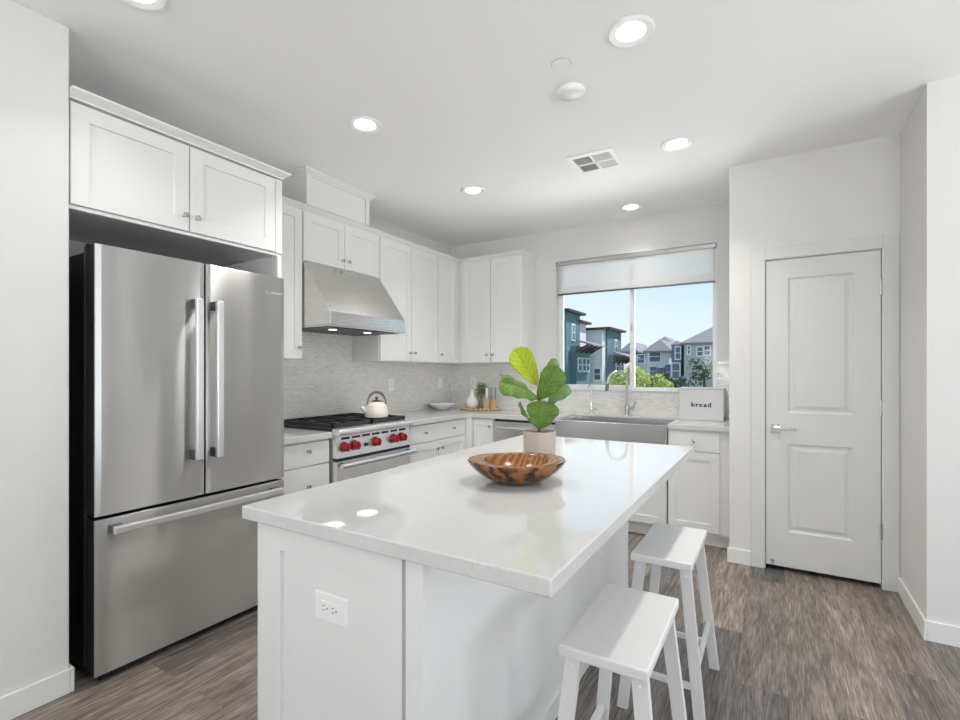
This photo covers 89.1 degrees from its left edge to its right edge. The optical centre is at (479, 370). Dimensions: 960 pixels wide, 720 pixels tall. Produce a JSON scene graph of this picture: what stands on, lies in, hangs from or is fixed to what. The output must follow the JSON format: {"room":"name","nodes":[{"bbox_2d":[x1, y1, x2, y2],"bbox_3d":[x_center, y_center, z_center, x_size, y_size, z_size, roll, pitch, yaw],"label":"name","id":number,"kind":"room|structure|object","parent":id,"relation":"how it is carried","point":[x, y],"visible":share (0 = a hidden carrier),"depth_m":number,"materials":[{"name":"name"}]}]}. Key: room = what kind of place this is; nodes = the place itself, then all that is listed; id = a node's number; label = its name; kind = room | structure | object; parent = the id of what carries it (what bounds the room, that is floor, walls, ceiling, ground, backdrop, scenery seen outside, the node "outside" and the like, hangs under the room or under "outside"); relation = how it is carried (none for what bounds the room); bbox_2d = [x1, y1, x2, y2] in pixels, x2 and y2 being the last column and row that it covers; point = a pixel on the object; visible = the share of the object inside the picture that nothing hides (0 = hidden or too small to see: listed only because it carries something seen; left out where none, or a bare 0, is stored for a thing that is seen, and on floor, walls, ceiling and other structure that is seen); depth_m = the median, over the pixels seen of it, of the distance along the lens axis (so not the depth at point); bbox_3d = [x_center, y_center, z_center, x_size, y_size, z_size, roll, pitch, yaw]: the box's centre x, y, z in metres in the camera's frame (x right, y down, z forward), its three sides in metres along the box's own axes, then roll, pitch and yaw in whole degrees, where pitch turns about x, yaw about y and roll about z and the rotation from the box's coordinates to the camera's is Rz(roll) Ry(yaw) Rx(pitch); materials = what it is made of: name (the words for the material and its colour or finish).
{"room":"kitchen","nodes":[
{"label":"kitchen","id":0,"kind":"room"},
{"bbox_2d":[0,0,68,696],"bbox_3d":[-3.173,-0.047,0.367,0.830,2.740,4.345,0,0,31],"label":"wall","id":1,"kind":"structure","parent":0,"point":[34,47],"depth_m":1.91,"materials":[{"name":"white paint"}]},
{"bbox_2d":[0,668,70,719],"bbox_3d":[-2.812,1.273,0.149,0.014,0.100,4.345,0,0,31],"label":"baseboard","id":2,"kind":"structure","parent":1,"relation":"attached to","point":[14,704],"depth_m":1.91,"materials":[{"name":"white paint"}]},
{"bbox_2d":[69,664,73,691],"bbox_3d":[-1.710,1.273,2.029,0.074,0.100,0.012,0,0,31],"label":"baseboard","id":3,"kind":"structure","parent":1,"relation":"attached to","point":[71,667],"depth_m":2.01,"materials":[{"name":"white paint"}]},
{"bbox_2d":[69,216,450,418],"bbox_3d":[-1.326,-0.047,4.071,0.158,2.740,3.905,0,0,31],"label":"wall","id":4,"kind":"structure","parent":0,"point":[326,380],"depth_m":4.25,"materials":[{"name":"tile"}]},
{"bbox_2d":[281,196,304,359],"bbox_3d":[-1.482,-0.627,3.326,0.356,1.090,0.416,0,0,31],"label":"upper cabinet","id":5,"kind":"object","parent":4,"relation":"attached to","point":[291,255],"visible":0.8,"depth_m":3.37,"materials":[{"name":"white paint"}]},
{"bbox_2d":[302,204,381,277],"bbox_3d":[-1.171,-0.975,3.840,0.356,0.395,0.780,0,0,31],"label":"upper cabinet","id":6,"kind":"object","parent":4,"relation":"attached to","point":[331,240],"visible":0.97,"depth_m":3.71,"materials":[{"name":"white paint"}]},
{"bbox_2d":[282,166,375,225],"bbox_3d":[-1.195,-1.294,3.758,0.406,0.243,0.687,0,0,31],"label":"duct cover","id":7,"kind":"object","parent":6,"relation":"on","point":[307,185],"visible":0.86,"depth_m":3.57,"materials":[{"name":"white paint"}]},
{"bbox_2d":[302,261,404,335],"bbox_3d":[-1.067,-0.534,3.777,0.605,0.480,0.775,0,0,31],"label":"range hood","id":8,"kind":"object","parent":4,"relation":"attached to","point":[334,301],"visible":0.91,"depth_m":3.55,"materials":[{"name":"silver metal"}]},
{"bbox_2d":[388,378,393,390],"bbox_3d":[-0.852,0.133,4.693,0.009,0.122,0.076,0,0,31],"label":"wall outlet","id":9,"kind":"object","parent":4,"relation":"attached to","point":[391,380],"visible":1,"depth_m":4.69,"materials":[{"name":"white plastic"}]},
{"bbox_2d":[352,231,439,362],"bbox_3d":[-0.754,-0.627,4.529,0.356,1.090,0.826,0,0,31],"label":"upper cabinet","id":10,"kind":"object","parent":4,"relation":"attached to","point":[408,270],"visible":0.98,"depth_m":4.42,"materials":[{"name":"white paint"}]},
{"bbox_2d":[438,377,441,388],"bbox_3d":[-0.438,0.133,5.378,0.010,0.122,0.076,0,0,31],"label":"wall outlet","id":11,"kind":"object","parent":4,"relation":"attached to","point":[439,379],"visible":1,"depth_m":5.37,"materials":[{"name":"white plastic"}]},
{"bbox_2d":[436,252,474,363],"bbox_3d":[-0.360,-0.627,5.179,0.358,1.090,0.690,0,0,31],"label":"upper cabinet","id":12,"kind":"object","parent":4,"relation":"attached to","point":[449,267],"visible":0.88,"depth_m":4.99,"materials":[{"name":"white paint"}]},
{"bbox_2d":[12,0,959,246],"bbox_3d":[0.335,-1.477,0.458,6.740,0.120,8.370,0,0,31],"label":"ceiling","id":13,"kind":"structure","parent":0,"point":[462,93],"depth_m":2.41,"materials":[{"name":"white paint"}]},
{"bbox_2d":[122,0,166,9],"bbox_3d":[-1.278,-1.411,1.812,0.192,0.010,0.192,0,0,31],"label":"recessed light","id":14,"kind":"object","parent":13,"relation":"in","point":[142,4],"visible":1,"depth_m":1.87,"materials":[{"name":"white plastic"}]},
{"bbox_2d":[348,116,381,133],"bbox_3d":[-0.661,-1.411,2.803,0.192,0.010,0.192,0,0,31],"label":"recessed light","id":15,"kind":"object","parent":13,"relation":"in","point":[361,124],"visible":1,"depth_m":2.80,"materials":[{"name":"white plastic"}]},
{"bbox_2d":[461,186,484,194],"bbox_3d":[-0.055,-1.411,3.817,0.192,0.010,0.192,0,0,31],"label":"recessed light","id":16,"kind":"object","parent":13,"relation":"in","point":[468,190],"visible":1,"depth_m":3.82,"materials":[{"name":"white plastic"}]},
{"bbox_2d":[551,58,570,70],"bbox_3d":[0.374,-1.414,2.250,0.091,0.006,0.091,0,0,31],"label":"sprinkler cover","id":17,"kind":"object","parent":13,"relation":"attached to","point":[560,64],"visible":1,"depth_m":2.24,"materials":[{"name":"white plastic"}]},
{"bbox_2d":[557,82,584,101],"bbox_3d":[0.459,-1.401,2.458,0.140,0.031,0.140,0,0,31],"label":"smoke detector","id":18,"kind":"object","parent":13,"relation":"attached to","point":[572,91],"visible":1,"depth_m":2.43,"materials":[{"name":"white plastic"}]},
{"bbox_2d":[566,147,624,174],"bbox_3d":[0.781,-1.411,3.292,0.310,0.010,0.302,0,0,31],"label":"ceiling vent","id":19,"kind":"object","parent":13,"relation":"in","point":[604,159],"visible":1,"depth_m":3.27,"materials":[{"name":"grey metal"}]},
{"bbox_2d":[607,15,654,47],"bbox_3d":[0.629,-1.411,2.032,0.192,0.010,0.192,0,0,31],"label":"recessed light","id":20,"kind":"object","parent":13,"relation":"in","point":[633,30],"visible":1,"depth_m":2.02,"materials":[{"name":"white plastic"}]},
{"bbox_2d":[619,203,642,211],"bbox_3d":[1.304,-1.411,4.212,0.192,0.010,0.192,0,0,31],"label":"recessed light","id":21,"kind":"object","parent":13,"relation":"in","point":[633,206],"visible":1,"depth_m":4.21,"materials":[{"name":"white plastic"}]},
{"bbox_2d":[661,136,693,151],"bbox_3d":[1.227,-1.411,3.036,0.192,0.010,0.192,0,0,31],"label":"recessed light","id":22,"kind":"object","parent":13,"relation":"in","point":[682,142],"visible":1,"depth_m":3.03,"materials":[{"name":"white plastic"}]},
{"bbox_2d":[12,531,959,719],"bbox_3d":[0.335,1.373,0.458,6.740,0.100,8.370,0,0,31],"label":"floor","id":23,"kind":"structure","parent":0,"point":[792,643],"depth_m":2.17,"materials":[{"name":"brown wood"}]},
{"bbox_2d":[69,243,283,680],"bbox_3d":[-1.637,0.388,2.589,0.760,1.870,0.919,0,0,31],"label":"refrigerator","id":24,"kind":"object","parent":23,"relation":"on","point":[176,366],"visible":0.94,"depth_m":2.25,"materials":[{"name":"silver metal"}]},
{"bbox_2d":[69,85,290,478],"bbox_3d":[-1.700,0.074,2.635,0.704,2.497,1.057,0,0,31],"label":"tall cabinet","id":25,"kind":"object","parent":23,"relation":"on","point":[138,181],"visible":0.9,"depth_m":2.40,"materials":[{"name":"white paint"}]},
{"bbox_2d":[282,439,328,494],"bbox_3d":[-1.363,0.886,3.252,0.636,0.874,0.414,0,0,31],"label":"base cabinet","id":26,"kind":"object","parent":23,"relation":"on","point":[306,464],"visible":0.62,"depth_m":3.11,"materials":[{"name":"white paint"}]},
{"bbox_2d":[284,428,331,444],"bbox_3d":[-1.368,0.429,3.255,0.630,0.040,0.416,0,0,31],"label":"countertop","id":27,"kind":"structure","parent":26,"relation":"on","point":[291,435],"depth_m":3.16,"materials":[{"name":"white stone"}]},
{"bbox_2d":[284,413,416,483],"bbox_3d":[-1.010,0.842,3.737,0.724,0.962,0.774,0,0,31],"label":"gas range","id":28,"kind":"object","parent":23,"relation":"on","point":[359,445],"visible":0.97,"depth_m":3.52,"materials":[{"name":"silver metal"}]},
{"bbox_2d":[284,419,401,431],"bbox_3d":[-1.057,0.408,3.765,0.615,0.030,0.766,0,0,31],"label":"cooktop","id":29,"kind":"object","parent":28,"relation":"in","point":[327,428],"depth_m":3.49,"materials":[{"name":"black metal"}]},
{"bbox_2d":[360,391,388,417],"bbox_3d":[-0.811,0.257,3.804,0.184,0.208,0.196,0,0,31],"label":"kettle","id":30,"kind":"object","parent":28,"relation":"on","point":[376,408],"visible":1,"depth_m":3.75,"materials":[{"name":"white metal"}]},
{"bbox_2d":[333,447,416,482],"bbox_3d":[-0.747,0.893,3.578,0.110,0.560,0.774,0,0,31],"label":"oven","id":31,"kind":"object","parent":28,"relation":"in","point":[345,468],"depth_m":3.50,"materials":[{"name":"silver metal"}]},
{"bbox_2d":[410,418,464,462],"bbox_3d":[-0.617,0.886,4.486,0.636,0.874,0.902,0,0,31],"label":"base cabinet","id":32,"kind":"object","parent":23,"relation":"on","point":[430,440],"visible":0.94,"depth_m":4.31,"materials":[{"name":"white paint"}]},
{"bbox_2d":[389,407,728,431],"bbox_3d":[0.511,0.429,4.169,2.899,0.040,1.536,0,0,31],"label":"countertop","id":33,"kind":"structure","parent":32,"relation":"on","point":[419,417],"depth_m":4.47,"materials":[{"name":"white stone"}]},
{"bbox_2d":[428,403,455,409],"bbox_3d":[-0.399,0.376,5.138,0.302,0.066,0.302,0,0,31],"label":"shallow bowl","id":34,"kind":"object","parent":33,"relation":"on","point":[440,406],"visible":0.98,"depth_m":5.06,"materials":[{"name":"white ceramic"}]},
{"bbox_2d":[461,407,500,410],"bbox_3d":[0.004,0.398,5.157,0.462,0.023,0.308,0,0,31],"label":"wooden tray","id":35,"kind":"object","parent":33,"relation":"on","point":[462,408],"visible":0.84,"depth_m":5.03,"materials":[{"name":"brown wood"}]},
{"bbox_2d":[466,389,477,407],"bbox_3d":[-0.087,0.296,5.194,0.132,0.200,0.132,0,0,31],"label":"vase","id":36,"kind":"object","parent":35,"relation":"on","point":[471,401],"visible":0.98,"depth_m":5.15,"materials":[{"name":"white ceramic"}]},
{"bbox_2d":[475,382,487,407],"bbox_3d":[0.012,0.252,5.205,0.148,0.289,0.122,0,0,31],"label":"greenery sprig","id":37,"kind":"object","parent":35,"relation":"on","point":[480,390],"visible":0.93,"depth_m":5.19,"materials":[{"name":"green plant"}]},
{"bbox_2d":[483,388,489,408],"bbox_3d":[0.071,0.287,5.122,0.067,0.218,0.067,0,0,31],"label":"candle holder","id":38,"kind":"object","parent":35,"relation":"on","point":[486,401],"visible":1,"depth_m":5.10,"materials":[{"name":"brown wood"}]},
{"bbox_2d":[490,388,496,408],"bbox_3d":[0.139,0.286,5.104,0.067,0.220,0.067,0,0,31],"label":"candle holder","id":39,"kind":"object","parent":35,"relation":"on","point":[493,403],"visible":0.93,"depth_m":5.08,"materials":[{"name":"brown wood"}]},
{"bbox_2d":[588,385,596,413],"bbox_3d":[1.065,0.269,4.624,0.073,0.281,0.091,0,0,31],"label":"filter faucet","id":40,"kind":"object","parent":33,"relation":"on","point":[591,408],"visible":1,"depth_m":4.65,"materials":[{"name":"silver metal"}]},
{"bbox_2d":[555,415,673,444],"bbox_3d":[1.177,0.541,4.208,0.910,0.243,0.531,0,0,31],"label":"sink","id":41,"kind":"object","parent":33,"relation":"in","point":[624,429],"visible":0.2,"depth_m":4.03,"materials":[{"name":"silver metal"}]},
{"bbox_2d":[605,370,635,415],"bbox_3d":[1.289,0.201,4.484,0.279,0.416,0.067,0,0,9],"label":"kitchen faucet","id":42,"kind":"object","parent":33,"relation":"on","point":[627,407],"visible":1,"depth_m":4.47,"materials":[{"name":"grey metal"}]},
{"bbox_2d":[679,387,725,420],"bbox_3d":[1.874,0.274,4.108,0.346,0.270,0.206,0,0,31],"label":"bin","id":43,"kind":"object","parent":33,"relation":"on","point":[695,403],"visible":1,"depth_m":4.02,"materials":[{"name":"white ceramic"}]},
{"bbox_2d":[258,520,627,719],"bbox_3d":[0.081,0.886,2.141,0.654,0.874,1.888,0,0,31],"label":"kitchen island","id":44,"kind":"object","parent":23,"relation":"on","point":[419,642],"visible":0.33,"depth_m":1.39,"materials":[{"name":"white paint"}]},
{"bbox_2d":[315,589,347,628],"bbox_3d":[-0.412,0.658,1.347,0.127,0.078,0.009,0,0,31],"label":"wall outlet","id":45,"kind":"object","parent":44,"relation":"attached to","point":[331,608],"visible":1,"depth_m":1.34,"materials":[{"name":"white plastic"}]},
{"bbox_2d":[321,600,339,618],"bbox_3d":[-0.414,0.658,1.345,0.072,0.036,0.003,0,0,31],"label":"receptacle","id":46,"kind":"object","parent":45,"relation":"attached to","point":[330,609],"depth_m":1.34,"materials":[{"name":"white plastic"}]},
{"bbox_2d":[242,435,692,597],"bbox_3d":[0.214,0.429,2.057,1.010,0.040,1.958,0,0,31],"label":"island countertop","id":47,"kind":"structure","parent":44,"relation":"on","point":[439,512],"depth_m":1.43,"materials":[{"name":"white stone"}]},
{"bbox_2d":[468,452,565,484],"bbox_3d":[0.134,0.366,1.808,0.351,0.087,0.345,0,0,31],"label":"wooden bowl","id":48,"kind":"object","parent":47,"relation":"on","point":[510,468],"visible":1,"depth_m":1.72,"materials":[{"name":"brown wood"}]},
{"bbox_2d":[499,347,571,454],"bbox_3d":[0.243,0.151,2.158,0.320,0.516,0.175,0,0,3],"label":"fiddle leaf fig","id":49,"kind":"object","parent":47,"relation":"on","point":[552,380],"visible":0.98,"depth_m":2.13,"materials":[{"name":"green plant"}]},
{"bbox_2d":[523,429,555,454],"bbox_3d":[0.263,0.336,2.150,0.147,0.146,0.147,0,0,31],"label":"pot","id":50,"kind":"object","parent":49,"relation":"attached to","point":[534,440],"depth_m":2.09,"materials":[{"name":"beige ceramic"}]},
{"bbox_2d":[464,417,494,448],"bbox_3d":[0.140,0.886,4.921,0.306,0.874,0.627,0,0,31],"label":"base cabinet","id":51,"kind":"object","parent":23,"relation":"on","point":[478,431],"visible":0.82,"depth_m":4.69,"materials":[{"name":"white paint"}]},
{"bbox_2d":[494,419,554,441],"bbox_3d":[0.533,0.889,4.657,0.628,0.868,0.638,0,0,31],"label":"dishwasher","id":52,"kind":"object","parent":23,"relation":"on","point":[503,428],"visible":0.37,"depth_m":4.50,"materials":[{"name":"silver metal"}]},
{"bbox_2d":[495,419,554,423],"bbox_3d":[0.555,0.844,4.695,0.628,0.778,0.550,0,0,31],"label":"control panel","id":53,"kind":"object","parent":52,"relation":"in","point":[504,420],"depth_m":4.52,"materials":[{"name":"metal"}]},
{"bbox_2d":[558,583,686,719],"bbox_3d":[0.413,1.017,1.398,0.328,0.612,0.462,0,0,31],"label":"bar stool","id":54,"kind":"object","parent":23,"relation":"on","point":[624,631],"visible":1,"depth_m":1.34,"materials":[{"name":"white paint"}]},
{"bbox_2d":[628,480,667,533],"bbox_3d":[1.210,1.003,4.275,0.910,0.640,0.626,0,0,31],"label":"base cabinet","id":55,"kind":"object","parent":23,"relation":"on","point":[655,509],"visible":0.02,"depth_m":3.86,"materials":[{"name":"white paint"}]},
{"bbox_2d":[617,522,719,719],"bbox_3d":[0.802,1.017,2.045,0.324,0.612,0.480,0,0,31],"label":"bar stool","id":56,"kind":"object","parent":23,"relation":"on","point":[666,545],"visible":0.81,"depth_m":1.92,"materials":[{"name":"white paint"}]},
{"bbox_2d":[668,429,728,547],"bbox_3d":[1.795,0.886,3.921,0.446,0.874,0.626,0,0,31],"label":"base cabinet","id":57,"kind":"object","parent":23,"relation":"on","point":[698,491],"visible":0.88,"depth_m":3.67,"materials":[{"name":"white paint"}]},
{"bbox_2d":[451,203,728,419],"bbox_3d":[1.386,-0.047,4.621,3.930,2.740,0.158,0,0,31],"label":"wall","id":58,"kind":"structure","parent":0,"point":[708,224],"depth_m":4.70,"materials":[{"name":"white paint"}]},
{"bbox_2d":[470,377,475,388],"bbox_3d":[-0.078,0.133,5.408,0.076,0.122,0.009,0,0,31],"label":"wall outlet","id":59,"kind":"object","parent":58,"relation":"attached to","point":[472,379],"visible":1,"depth_m":5.41,"materials":[{"name":"white plastic"}]},
{"bbox_2d":[460,250,537,363],"bbox_3d":[0.196,-0.627,5.046,0.729,1.090,0.356,0,0,31],"label":"upper cabinet","id":60,"kind":"object","parent":58,"relation":"attached to","point":[498,290],"visible":0.99,"depth_m":4.91,"materials":[{"name":"white paint"}]},
{"bbox_2d":[559,248,716,393],"bbox_3d":[1.423,-0.447,4.588,1.460,1.298,0.145,0,0,31],"label":"window","id":61,"kind":"structure","parent":58,"relation":"in","point":[574,387],"depth_m":4.58,"materials":[{"name":"white plastic"}]},
{"bbox_2d":[557,243,716,295],"bbox_3d":[1.405,-0.927,4.557,1.454,0.335,0.047,0,0,31],"label":"roller shade","id":62,"kind":"object","parent":61,"relation":"attached to","point":[688,265],"visible":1,"depth_m":4.51,"materials":[{"name":"white fabric"}]},
{"bbox_2d":[729,134,899,550],"bbox_3d":[2.329,-0.047,3.494,0.910,2.740,0.810,0,0,31],"label":"wall","id":63,"kind":"structure","parent":0,"point":[852,190],"depth_m":3.23,"materials":[{"name":"white paint"}]},
{"bbox_2d":[727,547,750,565],"bbox_3d":[1.777,1.273,3.347,0.144,0.100,0.013,0,0,31],"label":"baseboard","id":64,"kind":"structure","parent":63,"relation":"attached to","point":[739,556],"depth_m":3.34,"materials":[{"name":"white paint"}]},
{"bbox_2d":[766,250,882,583],"bbox_3d":[2.176,0.278,3.107,0.626,2.030,0.095,0,0,31],"label":"door","id":65,"kind":"structure","parent":63,"relation":"in","point":[824,408],"depth_m":3.11,"materials":[{"name":"white paint"}]},
{"bbox_2d":[751,233,899,592],"bbox_3d":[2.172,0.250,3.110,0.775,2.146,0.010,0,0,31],"label":"trim","id":66,"kind":"structure","parent":63,"relation":"attached to","point":[890,243],"depth_m":2.94,"materials":[{"name":"white paint"}]},
{"bbox_2d":[900,75,959,625],"bbox_3d":[2.614,-0.047,2.971,0.120,2.740,1.410,0,0,31],"label":"wall","id":67,"kind":"structure","parent":0,"point":[930,136],"depth_m":2.39,"materials":[{"name":"white paint"}]},
{"bbox_2d":[898,577,926,640],"bbox_3d":[2.340,1.273,2.645,0.013,0.100,0.594,0,0,31],"label":"baseboard","id":68,"kind":"structure","parent":67,"relation":"attached to","point":[908,600],"depth_m":2.59,"materials":[{"name":"white paint"}]},
{"bbox_3d":[3.419,-0.047,1.731,2.540,2.740,0.120,0,0,31],"label":"wall","id":69,"kind":"structure","parent":0,"visible":0},
{"bbox_2d":[927,620,959,647],"bbox_3d":[3.333,1.273,1.705,2.660,0.100,0.013,0,0,31],"label":"baseboard","id":70,"kind":"structure","parent":69,"relation":"attached to","point":[937,632],"depth_m":2.36,"materials":[{"name":"white paint"}]},
{"label":"outside","id":71,"kind":"structure","parent":0,"visible":0},
{"bbox_3d":[49.912,5.423,101.871,260.000,0.200,214.000,0,0,31],"label":"ground","id":72,"kind":"structure","parent":71,"visible":0},
{"bbox_2d":[564,308,606,384],"bbox_3d":[6.591,-0.112,47.959,10.550,10.870,7.200,0,0,31],"label":"house","id":73,"kind":"structure","parent":72,"relation":"on","point":[577,352],"depth_m":44.87,"materials":[{"name":"teal paint"}]},
{"bbox_2d":[586,327,639,384],"bbox_3d":[13.437,0.413,55.125,8.850,9.820,11.750,0,0,31],"label":"house","id":74,"kind":"structure","parent":72,"relation":"on","point":[605,360],"depth_m":49.95,"materials":[{"name":"white paint"}]},
{"bbox_2d":[604,370,635,384],"bbox_3d":[9.507,2.627,32.766,2.199,5.406,2.250,0,0,31],"label":"tree","id":75,"kind":"object","parent":72,"relation":"on","point":[618,380],"visible":0.3,"depth_m":32.53,"materials":[{"name":"green plant"}]},
{"bbox_2d":[621,342,647,384],"bbox_3d":[27.027,0.318,81.820,3.962,10.009,12.800,0,0,31],"label":"stucco house","id":76,"kind":"structure","parent":72,"relation":"on","point":[639,348],"depth_m":77.18,"materials":[{"name":"grey paint"}]},
{"bbox_2d":[625,365,653,386],"bbox_3d":[9.518,2.441,29.201,1.804,5.777,1.974,0,0,31],"label":"tree","id":77,"kind":"object","parent":72,"relation":"on","point":[645,378],"visible":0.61,"depth_m":28.88,"materials":[{"name":"green plant"}]},
{"bbox_2d":[643,339,671,377],"bbox_3d":[27.548,0.436,72.156,3.819,9.774,12.800,0,0,31],"label":"stucco house","id":78,"kind":"structure","parent":72,"relation":"on","point":[658,355],"depth_m":67.02,"materials":[{"name":"white"}]},
{"bbox_2d":[642,372,672,386],"bbox_3d":[13.484,2.677,38.583,3.066,5.310,3.117,0,0,42],"label":"tree","id":79,"kind":"object","parent":72,"relation":"on","point":[664,375],"visible":0.08,"depth_m":38.02,"materials":[{"name":"green plant"}]},
{"bbox_2d":[650,336,674,345],"bbox_3d":[35.973,-0.502,92.771,4.567,11.650,12.800,0,0,31],"label":"stucco house","id":80,"kind":"structure","parent":72,"relation":"on","point":[668,339],"depth_m":88.83,"materials":[{"name":"grey"}]},
{"bbox_2d":[652,373,673,387],"bbox_3d":[12.137,2.724,32.341,1.415,5.213,1.762,0,0,31],"label":"tree","id":81,"kind":"object","parent":72,"relation":"on","point":[658,382],"visible":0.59,"depth_m":31.98,"materials":[{"name":"green plant"}]},
{"bbox_2d":[671,341,683,385],"bbox_3d":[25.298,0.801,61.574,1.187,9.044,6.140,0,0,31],"label":"stucco house","id":82,"kind":"structure","parent":72,"relation":"on","point":[677,350],"depth_m":59.05,"materials":[{"name":"grey paint"}]},
{"bbox_2d":[667,376,691,387],"bbox_3d":[15.655,2.842,39.651,2.830,4.979,2.665,0,0,31],"label":"tree","id":83,"kind":"object","parent":72,"relation":"on","point":[677,381],"visible":0.18,"depth_m":39.22,"materials":[{"name":"green plant"}]},
{"bbox_2d":[680,327,712,386],"bbox_3d":[30.742,-0.351,60.876,8.851,11.348,12.800,0,0,31],"label":"stucco house","id":84,"kind":"structure","parent":72,"relation":"on","point":[700,345],"depth_m":57.13,"materials":[{"name":"grey paint"}]},
{"bbox_2d":[687,357,712,386],"bbox_3d":[12.540,2.264,27.343,1.739,6.131,1.565,0,0,31],"label":"tree","id":85,"kind":"object","parent":72,"relation":"on","point":[705,373],"visible":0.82,"depth_m":27.27,"materials":[{"name":"green plant"}]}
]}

